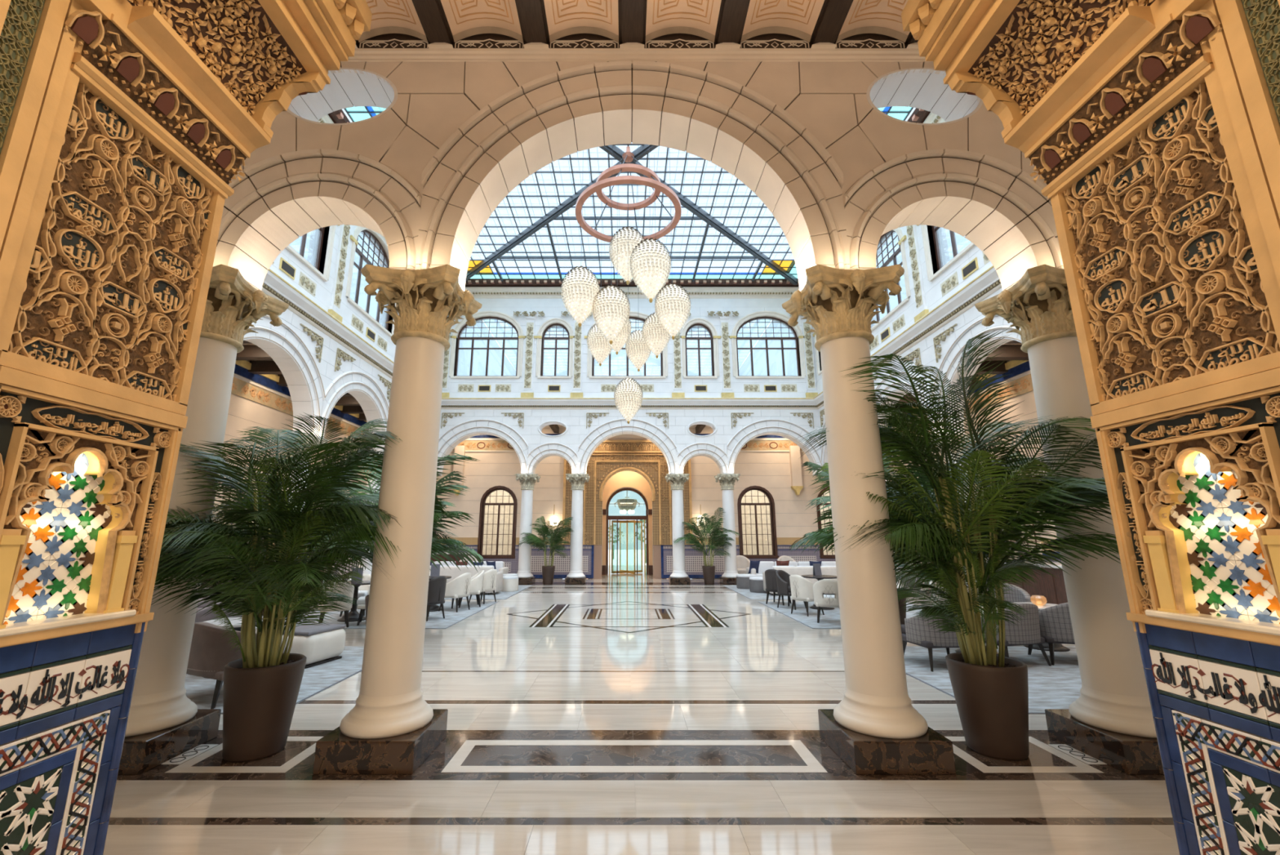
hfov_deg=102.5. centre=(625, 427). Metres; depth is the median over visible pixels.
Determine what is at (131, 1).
flower
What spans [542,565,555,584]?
pot
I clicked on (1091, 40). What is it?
flower
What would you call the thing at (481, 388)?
air vent
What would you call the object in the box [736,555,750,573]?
armchair
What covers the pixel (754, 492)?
window
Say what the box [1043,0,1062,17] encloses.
flower
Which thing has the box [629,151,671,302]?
pendant
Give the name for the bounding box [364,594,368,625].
pot
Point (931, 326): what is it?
wall
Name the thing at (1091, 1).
flower
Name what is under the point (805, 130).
wall
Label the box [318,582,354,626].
dining chair
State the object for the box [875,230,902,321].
window
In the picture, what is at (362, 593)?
seat cushion
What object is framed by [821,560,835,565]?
cushion
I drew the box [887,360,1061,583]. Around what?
wall
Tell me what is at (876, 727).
column
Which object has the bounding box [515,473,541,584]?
column
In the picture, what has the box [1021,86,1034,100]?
flower
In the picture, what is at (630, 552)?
terrace
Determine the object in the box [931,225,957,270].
window
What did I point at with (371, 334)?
air vent
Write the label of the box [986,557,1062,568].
countertop
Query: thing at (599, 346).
pendant
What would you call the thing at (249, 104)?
flower
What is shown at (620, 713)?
floor
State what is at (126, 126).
wall
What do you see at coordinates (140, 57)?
hood
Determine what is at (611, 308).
pendant
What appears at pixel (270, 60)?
flower
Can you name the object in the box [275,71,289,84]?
flower
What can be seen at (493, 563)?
cushion
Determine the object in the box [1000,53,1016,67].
flower
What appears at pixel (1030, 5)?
flower
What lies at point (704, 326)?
window
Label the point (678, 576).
column
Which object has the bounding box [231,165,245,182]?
carved ornament
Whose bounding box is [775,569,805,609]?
dining chair
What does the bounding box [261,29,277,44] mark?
flower
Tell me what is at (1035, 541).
window
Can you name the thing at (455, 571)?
sofa
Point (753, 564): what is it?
cushion
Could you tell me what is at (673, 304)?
pendant
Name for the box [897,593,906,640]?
pot
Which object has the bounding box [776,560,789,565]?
cushion
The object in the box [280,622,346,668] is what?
ottoman bench
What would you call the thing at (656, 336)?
pendant
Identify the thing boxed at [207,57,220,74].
flower
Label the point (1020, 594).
plaid armchair
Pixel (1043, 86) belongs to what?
flower
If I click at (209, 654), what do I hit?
velvet armchair
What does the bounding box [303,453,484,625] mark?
potted palm
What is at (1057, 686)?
rug
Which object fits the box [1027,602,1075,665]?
plaid armchair
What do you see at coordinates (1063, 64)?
flower
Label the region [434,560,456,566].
cushion
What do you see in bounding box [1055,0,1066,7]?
flower
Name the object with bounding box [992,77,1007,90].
flower
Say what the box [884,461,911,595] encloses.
column
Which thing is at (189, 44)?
flower
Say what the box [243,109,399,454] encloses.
wall
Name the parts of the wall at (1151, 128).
corbel molding, corbel molding, corbel molding, corbel molding, corbel molding, corbel molding, lobed corbel trim, ledge molding, roll molding, plaster rail, impost rail, plaster rail, plaster rail, plaster sill, marble sill, impost rail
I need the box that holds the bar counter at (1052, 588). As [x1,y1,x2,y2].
[986,557,1067,604]
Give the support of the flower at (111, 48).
on the wall at (126, 126)
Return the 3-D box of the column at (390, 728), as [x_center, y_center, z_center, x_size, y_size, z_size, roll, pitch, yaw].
[-1.870,0.612,4.399,0.919,3.919,0.919,0,-12,0]
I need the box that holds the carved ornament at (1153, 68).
[1136,52,1172,86]
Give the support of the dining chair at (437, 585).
on the rug at (436, 620)
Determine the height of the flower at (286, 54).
0.036 m
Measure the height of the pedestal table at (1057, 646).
0.620 m
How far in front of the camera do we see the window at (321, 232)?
12.33 m
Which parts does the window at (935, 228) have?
frame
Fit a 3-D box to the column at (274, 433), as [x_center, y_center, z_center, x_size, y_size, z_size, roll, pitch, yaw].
[-7.540,2.139,11.578,0.919,3.919,0.919,0,-12,0]
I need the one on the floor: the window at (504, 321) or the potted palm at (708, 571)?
the potted palm at (708, 571)
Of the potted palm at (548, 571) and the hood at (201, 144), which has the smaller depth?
the hood at (201, 144)
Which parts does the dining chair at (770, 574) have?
leg, backrest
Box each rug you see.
[184,645,364,713]
[255,600,498,628]
[444,585,531,599]
[722,584,835,599]
[757,600,922,628]
[903,645,1081,713]
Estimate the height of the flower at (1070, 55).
0.068 m
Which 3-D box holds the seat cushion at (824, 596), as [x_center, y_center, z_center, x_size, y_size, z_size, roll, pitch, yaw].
[4.076,3.438,10.305,0.470,0.120,0.505,-4,-13,20]
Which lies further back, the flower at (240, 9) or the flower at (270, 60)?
the flower at (270, 60)
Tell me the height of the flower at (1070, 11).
0.059 m
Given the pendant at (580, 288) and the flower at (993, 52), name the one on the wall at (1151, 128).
the flower at (993, 52)
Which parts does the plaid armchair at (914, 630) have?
leg, seat, leg, backrest, leg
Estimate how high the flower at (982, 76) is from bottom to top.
0.037 m
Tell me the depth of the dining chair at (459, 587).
11.60 m
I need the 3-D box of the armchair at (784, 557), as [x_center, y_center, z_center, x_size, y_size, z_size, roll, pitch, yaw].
[6.060,5.290,19.228,0.705,0.953,0.656,0,-12,0]
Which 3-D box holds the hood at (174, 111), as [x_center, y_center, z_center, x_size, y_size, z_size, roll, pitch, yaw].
[-1.968,-1.408,2.209,0.062,0.115,0.099,0,-12,0]
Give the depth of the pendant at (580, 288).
11.62 m
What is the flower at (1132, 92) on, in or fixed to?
on the wall at (1151, 128)
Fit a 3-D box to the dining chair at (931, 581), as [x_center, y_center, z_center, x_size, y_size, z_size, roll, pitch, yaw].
[6.158,3.327,9.728,0.566,0.843,0.614,4,-13,-17]
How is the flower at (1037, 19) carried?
on the wall at (1151, 128)
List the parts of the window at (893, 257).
frame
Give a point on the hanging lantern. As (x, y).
(626, 504)
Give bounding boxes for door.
[605,487,648,573]
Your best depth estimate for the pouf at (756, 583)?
15.47 m
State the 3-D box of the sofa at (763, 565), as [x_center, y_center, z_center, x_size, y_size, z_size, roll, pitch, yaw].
[5.910,4.976,17.447,3.480,0.820,0.840,0,-12,0]
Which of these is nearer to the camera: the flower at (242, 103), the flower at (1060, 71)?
the flower at (1060, 71)
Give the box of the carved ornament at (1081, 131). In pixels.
[1067,118,1096,147]
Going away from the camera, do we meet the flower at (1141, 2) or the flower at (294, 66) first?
the flower at (1141, 2)
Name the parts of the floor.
inlay frame, inlay frame, inlay frame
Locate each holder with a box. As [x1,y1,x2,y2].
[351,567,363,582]
[430,564,439,576]
[813,563,822,575]
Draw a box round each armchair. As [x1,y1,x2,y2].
[186,622,288,708]
[195,601,241,622]
[196,577,241,611]
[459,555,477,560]
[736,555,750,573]
[777,555,795,560]
[900,604,959,671]
[979,582,1031,608]
[980,602,1051,665]
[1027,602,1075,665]
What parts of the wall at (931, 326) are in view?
grille frame, window sill, cornice, cornice molding, cornice, window sill, grille frame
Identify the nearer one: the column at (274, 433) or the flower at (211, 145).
the flower at (211, 145)
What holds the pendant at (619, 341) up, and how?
hanging from the skylight
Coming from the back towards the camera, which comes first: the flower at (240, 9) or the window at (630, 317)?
the window at (630, 317)
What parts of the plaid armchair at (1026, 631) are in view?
leg, backrest, seat, leg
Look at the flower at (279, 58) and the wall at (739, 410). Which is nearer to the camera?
the flower at (279, 58)
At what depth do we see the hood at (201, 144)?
2.39 m
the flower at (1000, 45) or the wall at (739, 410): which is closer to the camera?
the flower at (1000, 45)
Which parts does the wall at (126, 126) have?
impost rail, marble sill, plaster sill, plaster rail, plaster rail, impost rail, plaster rail, roll molding, ledge molding, lobed corbel trim, corbel molding, corbel molding, corbel molding, corbel molding, corbel molding, corbel molding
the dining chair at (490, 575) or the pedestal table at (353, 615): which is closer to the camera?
the pedestal table at (353, 615)
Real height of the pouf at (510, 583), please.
0.452 m
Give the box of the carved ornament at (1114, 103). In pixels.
[1099,88,1131,119]
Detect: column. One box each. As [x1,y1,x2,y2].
[114,264,288,773]
[257,433,329,615]
[312,264,481,773]
[357,458,382,574]
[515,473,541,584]
[564,473,590,584]
[665,473,690,584]
[714,473,740,584]
[782,264,955,773]
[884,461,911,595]
[930,433,982,585]
[974,264,1167,773]
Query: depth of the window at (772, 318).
20.38 m
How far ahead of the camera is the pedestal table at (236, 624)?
6.36 m
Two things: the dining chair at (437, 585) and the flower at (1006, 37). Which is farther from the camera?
the dining chair at (437, 585)
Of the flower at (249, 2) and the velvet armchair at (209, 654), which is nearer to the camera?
the flower at (249, 2)
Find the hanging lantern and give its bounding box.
[613,490,639,514]
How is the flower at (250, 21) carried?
on the wall at (126, 126)
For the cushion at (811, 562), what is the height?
0.401 m
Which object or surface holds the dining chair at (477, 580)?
on the rug at (436, 620)
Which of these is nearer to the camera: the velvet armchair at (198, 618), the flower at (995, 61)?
the flower at (995, 61)
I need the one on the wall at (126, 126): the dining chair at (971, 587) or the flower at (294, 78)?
the flower at (294, 78)
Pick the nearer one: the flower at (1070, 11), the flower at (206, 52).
the flower at (1070, 11)
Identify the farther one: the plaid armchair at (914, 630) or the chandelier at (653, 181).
the chandelier at (653, 181)
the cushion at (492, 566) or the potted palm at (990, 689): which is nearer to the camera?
the potted palm at (990, 689)
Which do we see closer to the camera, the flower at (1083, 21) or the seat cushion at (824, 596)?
the flower at (1083, 21)
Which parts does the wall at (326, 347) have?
grille frame, window sill, cornice, cornice molding, cornice, window sill, grille frame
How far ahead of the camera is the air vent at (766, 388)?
19.82 m
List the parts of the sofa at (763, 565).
arm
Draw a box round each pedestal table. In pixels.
[202,616,262,678]
[337,580,370,621]
[426,575,451,611]
[800,574,836,609]
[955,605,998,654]
[1011,601,1070,651]
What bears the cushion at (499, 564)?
on the sofa at (500, 565)
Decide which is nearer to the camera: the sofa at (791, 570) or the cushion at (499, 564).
the sofa at (791, 570)
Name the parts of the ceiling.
pierced panel, pierced panel, pierced panel, pierced panel, pierced panel, pierced panel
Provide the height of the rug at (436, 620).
0.009 m
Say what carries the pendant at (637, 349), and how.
hanging from the skylight
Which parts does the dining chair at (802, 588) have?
leg, backrest, seat, leg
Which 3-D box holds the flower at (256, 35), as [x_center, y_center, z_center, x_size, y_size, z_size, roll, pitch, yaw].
[-1.782,-1.857,2.462,0.058,0.044,0.074,0,-12,0]
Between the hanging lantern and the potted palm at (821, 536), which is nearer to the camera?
the potted palm at (821, 536)
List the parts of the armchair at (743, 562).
backrest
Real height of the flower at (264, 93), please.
0.058 m
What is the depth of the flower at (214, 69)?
2.43 m
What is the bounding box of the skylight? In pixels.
[343,106,913,284]
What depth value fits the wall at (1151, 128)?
2.01 m
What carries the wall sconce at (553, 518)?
attached to the wall at (771, 464)
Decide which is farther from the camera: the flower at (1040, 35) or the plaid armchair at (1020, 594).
the plaid armchair at (1020, 594)
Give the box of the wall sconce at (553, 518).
[549,509,558,524]
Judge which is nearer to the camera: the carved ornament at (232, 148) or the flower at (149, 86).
the flower at (149, 86)
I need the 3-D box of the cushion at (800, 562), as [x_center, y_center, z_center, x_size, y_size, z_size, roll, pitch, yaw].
[6.310,4.809,17.671,0.780,0.400,0.170,0,-12,0]
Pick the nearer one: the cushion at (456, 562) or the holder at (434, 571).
the holder at (434, 571)
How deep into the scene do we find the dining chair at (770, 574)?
12.85 m
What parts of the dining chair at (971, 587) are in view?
backrest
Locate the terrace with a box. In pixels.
[608,549,646,564]
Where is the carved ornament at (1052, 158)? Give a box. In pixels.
[1040,144,1065,172]
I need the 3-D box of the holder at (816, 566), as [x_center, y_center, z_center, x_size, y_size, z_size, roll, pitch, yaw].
[4.560,3.388,12.264,0.200,0.278,0.089,5,-13,-22]
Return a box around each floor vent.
[160,743,218,764]
[1048,743,1106,764]
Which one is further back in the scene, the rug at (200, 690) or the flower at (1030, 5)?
the rug at (200, 690)
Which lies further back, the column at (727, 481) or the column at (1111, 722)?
the column at (727, 481)
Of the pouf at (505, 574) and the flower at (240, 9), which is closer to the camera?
the flower at (240, 9)
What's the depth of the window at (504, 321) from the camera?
20.37 m
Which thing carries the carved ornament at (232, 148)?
attached to the wall at (126, 126)
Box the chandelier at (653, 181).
[575,146,681,243]
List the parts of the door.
post, fanlight frame, post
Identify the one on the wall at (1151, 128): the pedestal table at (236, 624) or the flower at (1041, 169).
the flower at (1041, 169)
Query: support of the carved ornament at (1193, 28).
attached to the wall at (1151, 128)
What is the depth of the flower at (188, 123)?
2.28 m
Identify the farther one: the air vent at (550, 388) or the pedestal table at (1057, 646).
the air vent at (550, 388)
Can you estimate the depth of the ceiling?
4.91 m
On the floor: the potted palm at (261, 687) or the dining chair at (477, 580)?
the potted palm at (261, 687)
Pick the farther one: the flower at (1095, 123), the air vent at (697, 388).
the air vent at (697, 388)
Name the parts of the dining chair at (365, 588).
backrest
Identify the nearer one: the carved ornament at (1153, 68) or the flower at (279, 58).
the carved ornament at (1153, 68)
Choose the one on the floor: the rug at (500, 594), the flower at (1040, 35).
the rug at (500, 594)
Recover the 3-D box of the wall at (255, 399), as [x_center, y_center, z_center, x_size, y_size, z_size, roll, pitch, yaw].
[-10.810,1.016,11.995,1.860,6.300,19.689,0,-12,0]
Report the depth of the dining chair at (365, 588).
11.44 m
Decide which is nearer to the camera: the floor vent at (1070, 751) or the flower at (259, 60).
the flower at (259, 60)
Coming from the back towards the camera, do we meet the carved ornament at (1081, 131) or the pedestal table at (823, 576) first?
the pedestal table at (823, 576)
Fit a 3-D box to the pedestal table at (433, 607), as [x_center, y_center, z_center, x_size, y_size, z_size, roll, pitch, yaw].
[-4.490,3.830,11.863,0.840,0.740,0.840,0,-12,0]
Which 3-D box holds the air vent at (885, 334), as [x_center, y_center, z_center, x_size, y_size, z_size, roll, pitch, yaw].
[7.348,-2.629,14.565,0.025,0.180,0.400,0,-12,0]
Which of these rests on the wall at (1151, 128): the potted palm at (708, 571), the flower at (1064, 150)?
the flower at (1064, 150)
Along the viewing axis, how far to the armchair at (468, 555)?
19.52 m
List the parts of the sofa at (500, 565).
arm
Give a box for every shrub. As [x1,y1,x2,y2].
[608,524,623,559]
[635,520,646,563]
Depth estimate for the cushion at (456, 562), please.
17.30 m
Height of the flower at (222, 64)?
0.068 m
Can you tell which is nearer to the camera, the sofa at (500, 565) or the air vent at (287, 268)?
the air vent at (287, 268)
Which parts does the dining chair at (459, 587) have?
leg, seat, backrest, leg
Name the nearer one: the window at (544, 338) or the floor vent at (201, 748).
the floor vent at (201, 748)
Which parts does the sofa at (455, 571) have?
arm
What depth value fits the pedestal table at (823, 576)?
11.94 m
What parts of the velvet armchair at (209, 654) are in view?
seat, leg, backrest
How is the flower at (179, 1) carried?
on the wall at (126, 126)
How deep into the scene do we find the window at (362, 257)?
14.77 m
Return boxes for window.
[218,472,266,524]
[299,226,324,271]
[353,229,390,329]
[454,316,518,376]
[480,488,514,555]
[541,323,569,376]
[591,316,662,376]
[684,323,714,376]
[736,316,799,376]
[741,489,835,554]
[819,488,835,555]
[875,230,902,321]
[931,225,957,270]
[1001,497,1041,560]
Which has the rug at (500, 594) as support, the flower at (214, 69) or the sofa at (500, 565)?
the sofa at (500, 565)
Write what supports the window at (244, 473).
in the wall at (255, 399)
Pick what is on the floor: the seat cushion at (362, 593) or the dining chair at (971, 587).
the dining chair at (971, 587)
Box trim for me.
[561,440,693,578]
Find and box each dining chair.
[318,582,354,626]
[339,573,371,616]
[356,591,369,625]
[426,575,446,621]
[438,572,471,612]
[457,569,484,608]
[468,568,497,604]
[764,568,791,604]
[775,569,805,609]
[789,574,824,616]
[813,578,839,622]
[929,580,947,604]
[938,586,981,617]
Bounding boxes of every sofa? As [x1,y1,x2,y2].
[429,564,502,594]
[431,560,508,573]
[746,560,835,576]
[762,565,837,595]
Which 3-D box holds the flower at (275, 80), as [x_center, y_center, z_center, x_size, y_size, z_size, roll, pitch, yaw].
[-1.817,-1.784,2.674,0.058,0.044,0.074,0,-12,0]
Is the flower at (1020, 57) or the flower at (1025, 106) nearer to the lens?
the flower at (1020, 57)
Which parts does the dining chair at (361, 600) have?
leg, seat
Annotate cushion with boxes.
[196,597,213,608]
[356,595,365,604]
[357,590,368,597]
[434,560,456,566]
[447,564,470,566]
[455,560,467,564]
[471,564,493,568]
[482,560,503,571]
[485,560,496,568]
[737,568,746,572]
[747,560,759,573]
[758,560,774,573]
[772,565,795,568]
[773,560,797,566]
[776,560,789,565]
[797,560,817,565]
[809,560,822,565]
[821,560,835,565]
[823,594,835,598]
[900,623,906,634]
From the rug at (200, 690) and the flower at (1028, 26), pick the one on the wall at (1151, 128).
the flower at (1028, 26)
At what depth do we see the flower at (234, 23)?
2.37 m
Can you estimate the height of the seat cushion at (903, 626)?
0.120 m
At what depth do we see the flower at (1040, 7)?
2.33 m
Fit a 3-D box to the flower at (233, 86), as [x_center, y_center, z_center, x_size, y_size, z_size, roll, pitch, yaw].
[-1.930,-1.658,2.517,0.035,0.067,0.074,0,-12,0]
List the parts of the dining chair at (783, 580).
leg, backrest, seat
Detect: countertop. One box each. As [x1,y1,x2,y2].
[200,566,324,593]
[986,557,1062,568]
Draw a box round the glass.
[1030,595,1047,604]
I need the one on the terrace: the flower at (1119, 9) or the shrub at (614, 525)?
the shrub at (614, 525)
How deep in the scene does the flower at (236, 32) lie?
2.41 m
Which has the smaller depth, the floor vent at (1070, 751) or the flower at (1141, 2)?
the flower at (1141, 2)
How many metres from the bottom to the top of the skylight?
1.210 m
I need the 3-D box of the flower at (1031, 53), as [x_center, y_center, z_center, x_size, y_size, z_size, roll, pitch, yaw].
[1.962,-1.804,2.492,0.044,0.059,0.073,0,-12,0]
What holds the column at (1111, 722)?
on the floor
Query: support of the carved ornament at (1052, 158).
attached to the wall at (1151, 128)
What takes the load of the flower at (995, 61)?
on the wall at (1151, 128)
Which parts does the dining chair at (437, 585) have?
leg, seat, backrest, leg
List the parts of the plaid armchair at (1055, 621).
leg, leg, backrest, seat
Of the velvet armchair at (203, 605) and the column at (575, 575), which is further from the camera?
the column at (575, 575)
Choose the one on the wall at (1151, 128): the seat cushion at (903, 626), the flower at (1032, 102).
the flower at (1032, 102)
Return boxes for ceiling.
[235,0,1028,433]
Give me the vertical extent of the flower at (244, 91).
0.068 m
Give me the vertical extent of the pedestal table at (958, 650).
0.620 m
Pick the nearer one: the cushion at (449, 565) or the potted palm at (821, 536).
the potted palm at (821, 536)
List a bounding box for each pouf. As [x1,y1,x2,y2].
[501,575,518,591]
[502,573,518,576]
[736,573,758,588]
[749,576,767,592]
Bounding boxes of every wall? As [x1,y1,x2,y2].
[0,0,372,854]
[211,360,370,582]
[213,42,1063,291]
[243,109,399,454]
[431,427,835,578]
[436,278,822,475]
[811,107,1021,465]
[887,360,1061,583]
[901,0,1279,854]
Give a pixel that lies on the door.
(615, 518)
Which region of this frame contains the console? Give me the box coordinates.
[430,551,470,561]
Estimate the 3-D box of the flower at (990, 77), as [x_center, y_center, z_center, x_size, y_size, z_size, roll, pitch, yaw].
[1.896,-1.816,2.671,0.058,0.043,0.074,0,-12,0]
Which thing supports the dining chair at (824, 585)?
on the rug at (831, 619)
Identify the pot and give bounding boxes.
[222,653,306,762]
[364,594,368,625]
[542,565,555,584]
[702,565,715,584]
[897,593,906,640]
[945,652,1029,760]
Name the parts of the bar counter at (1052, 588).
panel, panel, panel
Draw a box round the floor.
[102,564,1179,854]
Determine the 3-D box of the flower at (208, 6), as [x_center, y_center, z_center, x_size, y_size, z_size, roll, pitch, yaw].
[-1.850,-1.839,2.281,0.045,0.059,0.072,0,-12,0]
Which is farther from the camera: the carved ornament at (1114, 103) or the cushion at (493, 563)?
the cushion at (493, 563)
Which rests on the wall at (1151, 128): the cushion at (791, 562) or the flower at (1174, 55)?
the flower at (1174, 55)
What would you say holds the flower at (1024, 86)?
on the wall at (1151, 128)
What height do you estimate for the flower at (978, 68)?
0.037 m
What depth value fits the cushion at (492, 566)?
15.13 m
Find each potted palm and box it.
[151,412,403,762]
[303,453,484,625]
[518,515,573,584]
[673,506,740,584]
[787,450,977,640]
[796,326,1120,760]
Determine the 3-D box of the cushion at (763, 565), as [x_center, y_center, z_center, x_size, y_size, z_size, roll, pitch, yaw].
[4.710,4.809,17.671,0.780,0.400,0.170,0,-12,0]
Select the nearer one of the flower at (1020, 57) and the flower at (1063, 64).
the flower at (1063, 64)
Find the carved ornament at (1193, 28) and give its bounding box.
[1179,9,1220,48]
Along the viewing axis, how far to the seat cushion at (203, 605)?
9.53 m
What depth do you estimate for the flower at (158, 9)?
2.13 m
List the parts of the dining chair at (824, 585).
leg, backrest, seat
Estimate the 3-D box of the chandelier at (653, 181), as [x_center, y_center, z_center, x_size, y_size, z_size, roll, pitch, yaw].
[0.060,-6.333,13.205,2.670,1.980,2.670,0,-12,0]
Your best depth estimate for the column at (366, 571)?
14.80 m
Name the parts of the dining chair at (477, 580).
leg, backrest, leg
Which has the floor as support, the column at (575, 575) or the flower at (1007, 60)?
the column at (575, 575)
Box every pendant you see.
[560,150,599,327]
[586,201,612,366]
[592,191,630,344]
[604,173,631,354]
[608,226,645,284]
[613,160,643,423]
[625,209,651,371]
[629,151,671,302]
[642,155,670,358]
[654,159,690,339]
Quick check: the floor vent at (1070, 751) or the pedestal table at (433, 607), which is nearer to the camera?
the floor vent at (1070, 751)
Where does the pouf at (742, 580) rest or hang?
on the rug at (745, 592)
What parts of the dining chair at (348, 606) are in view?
leg, seat, backrest, leg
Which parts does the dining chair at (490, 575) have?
leg, backrest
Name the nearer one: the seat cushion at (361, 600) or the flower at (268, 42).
the flower at (268, 42)
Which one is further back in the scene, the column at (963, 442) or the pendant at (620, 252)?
the pendant at (620, 252)
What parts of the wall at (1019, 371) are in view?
frieze molding, ochre cornice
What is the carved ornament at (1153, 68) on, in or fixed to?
attached to the wall at (1151, 128)
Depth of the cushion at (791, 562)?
17.62 m
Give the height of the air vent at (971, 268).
0.180 m
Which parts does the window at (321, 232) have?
frame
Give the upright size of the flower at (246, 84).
0.058 m
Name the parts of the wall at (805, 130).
cornice molding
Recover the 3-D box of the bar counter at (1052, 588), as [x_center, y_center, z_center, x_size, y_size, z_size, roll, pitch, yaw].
[9.060,3.654,11.900,1.100,1.100,5.400,0,-12,0]
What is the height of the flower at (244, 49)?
0.059 m
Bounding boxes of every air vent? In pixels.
[281,259,294,277]
[367,328,374,340]
[479,386,489,390]
[548,386,559,390]
[695,386,706,390]
[764,386,775,390]
[880,328,888,340]
[962,260,976,277]
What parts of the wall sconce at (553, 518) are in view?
lamp shade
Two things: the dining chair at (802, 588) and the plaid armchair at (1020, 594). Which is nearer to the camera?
the plaid armchair at (1020, 594)
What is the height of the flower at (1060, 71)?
0.068 m
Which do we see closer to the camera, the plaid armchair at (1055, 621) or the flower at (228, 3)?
the flower at (228, 3)
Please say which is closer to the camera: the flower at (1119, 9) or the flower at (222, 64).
the flower at (1119, 9)
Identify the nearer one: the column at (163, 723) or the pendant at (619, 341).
the column at (163, 723)
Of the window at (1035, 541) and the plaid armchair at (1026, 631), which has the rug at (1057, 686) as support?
the plaid armchair at (1026, 631)
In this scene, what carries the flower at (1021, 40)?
on the wall at (1151, 128)
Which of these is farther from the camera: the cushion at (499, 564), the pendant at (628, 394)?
the cushion at (499, 564)
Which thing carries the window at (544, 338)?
in the wall at (739, 410)
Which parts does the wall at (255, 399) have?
ochre cornice, frieze molding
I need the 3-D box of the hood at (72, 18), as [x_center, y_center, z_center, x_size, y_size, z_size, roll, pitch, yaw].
[-1.968,-1.477,1.886,0.062,0.115,0.099,0,-12,0]
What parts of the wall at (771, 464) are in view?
frieze molding, frieze molding, window sill, window casing, cobalt skirting, cobalt skirting, window casing, window sill, frieze molding, frieze molding, window casing, window sill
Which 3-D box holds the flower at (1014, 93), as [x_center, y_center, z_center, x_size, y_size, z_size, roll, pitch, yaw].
[2.002,-1.718,2.641,0.044,0.058,0.074,0,-12,0]
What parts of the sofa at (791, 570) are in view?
arm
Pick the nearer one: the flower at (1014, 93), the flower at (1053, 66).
the flower at (1053, 66)
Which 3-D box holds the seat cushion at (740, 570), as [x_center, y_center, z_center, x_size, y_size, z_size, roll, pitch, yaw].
[4.410,5.400,19.442,0.540,0.120,0.520,0,-12,0]
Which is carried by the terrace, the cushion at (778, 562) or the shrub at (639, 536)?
the shrub at (639, 536)
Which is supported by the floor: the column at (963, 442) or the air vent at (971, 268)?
the column at (963, 442)
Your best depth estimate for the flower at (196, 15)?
2.25 m
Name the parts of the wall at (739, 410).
grille frame, window sill, oculus frame, window sill, grille frame, window sill, cornice, cornice molding, cornice, window sill, grille frame, oculus frame, window sill, grille frame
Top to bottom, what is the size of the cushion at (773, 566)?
0.400 m
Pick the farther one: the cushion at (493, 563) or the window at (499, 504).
the window at (499, 504)
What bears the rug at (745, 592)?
on the floor
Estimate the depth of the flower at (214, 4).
2.27 m
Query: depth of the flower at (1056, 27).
2.35 m
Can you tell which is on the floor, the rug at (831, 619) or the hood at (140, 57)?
the rug at (831, 619)
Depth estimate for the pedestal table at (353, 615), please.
10.40 m
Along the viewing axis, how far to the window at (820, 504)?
21.36 m
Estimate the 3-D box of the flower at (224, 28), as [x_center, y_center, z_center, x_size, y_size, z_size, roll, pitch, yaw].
[-1.851,-1.825,2.338,0.045,0.059,0.072,0,-12,0]
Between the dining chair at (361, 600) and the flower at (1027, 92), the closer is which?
the flower at (1027, 92)
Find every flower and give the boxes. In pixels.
[97,43,122,68]
[128,0,142,5]
[138,80,159,103]
[155,4,167,18]
[173,113,192,133]
[177,0,189,3]
[182,35,192,50]
[186,11,204,30]
[200,2,217,20]
[200,47,214,66]
[204,141,221,159]
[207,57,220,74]
[211,66,221,82]
[212,0,223,7]
[212,19,228,36]
[216,60,230,77]
[217,0,235,17]
[226,0,245,17]
[226,27,244,44]
[226,80,238,96]
[229,11,247,26]
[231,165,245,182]
[235,0,252,10]
[237,46,252,62]
[238,98,247,111]
[240,18,257,34]
[241,86,253,100]
[243,101,255,115]
[244,78,258,93]
[246,50,261,65]
[247,32,262,47]
[253,85,267,100]
[259,53,275,67]
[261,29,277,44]
[266,38,281,51]
[267,77,282,90]
[271,55,286,69]
[273,44,288,59]
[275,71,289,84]
[284,71,297,81]
[286,62,302,75]
[972,62,988,75]
[977,71,991,81]
[984,71,999,84]
[986,45,1002,59]
[989,55,1005,68]
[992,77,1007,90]
[994,39,1009,51]
[999,29,1017,44]
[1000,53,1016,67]
[1007,86,1021,100]
[1013,32,1029,48]
[1013,50,1030,65]
[1017,79,1031,93]
[1019,100,1032,115]
[1020,18,1036,34]
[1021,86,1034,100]
[1024,46,1039,62]
[1025,0,1042,10]
[1027,97,1038,111]
[1029,165,1044,182]
[1030,11,1048,26]
[1032,0,1052,16]
[1032,27,1050,44]
[1037,80,1051,96]
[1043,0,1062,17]
[1046,59,1061,76]
[1048,19,1066,35]
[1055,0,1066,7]
[1055,57,1071,75]
[1055,66,1066,82]
[1055,140,1073,159]
[1062,2,1079,20]
[1062,47,1078,65]
[1074,12,1093,31]
[1085,112,1105,133]
[1086,35,1097,50]
[1090,0,1102,3]
[1113,4,1128,18]
[1120,80,1142,102]
[1138,0,1153,5]
[1160,43,1186,67]
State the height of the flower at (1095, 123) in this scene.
0.080 m
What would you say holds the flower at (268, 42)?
on the wall at (126, 126)
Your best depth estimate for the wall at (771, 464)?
21.37 m

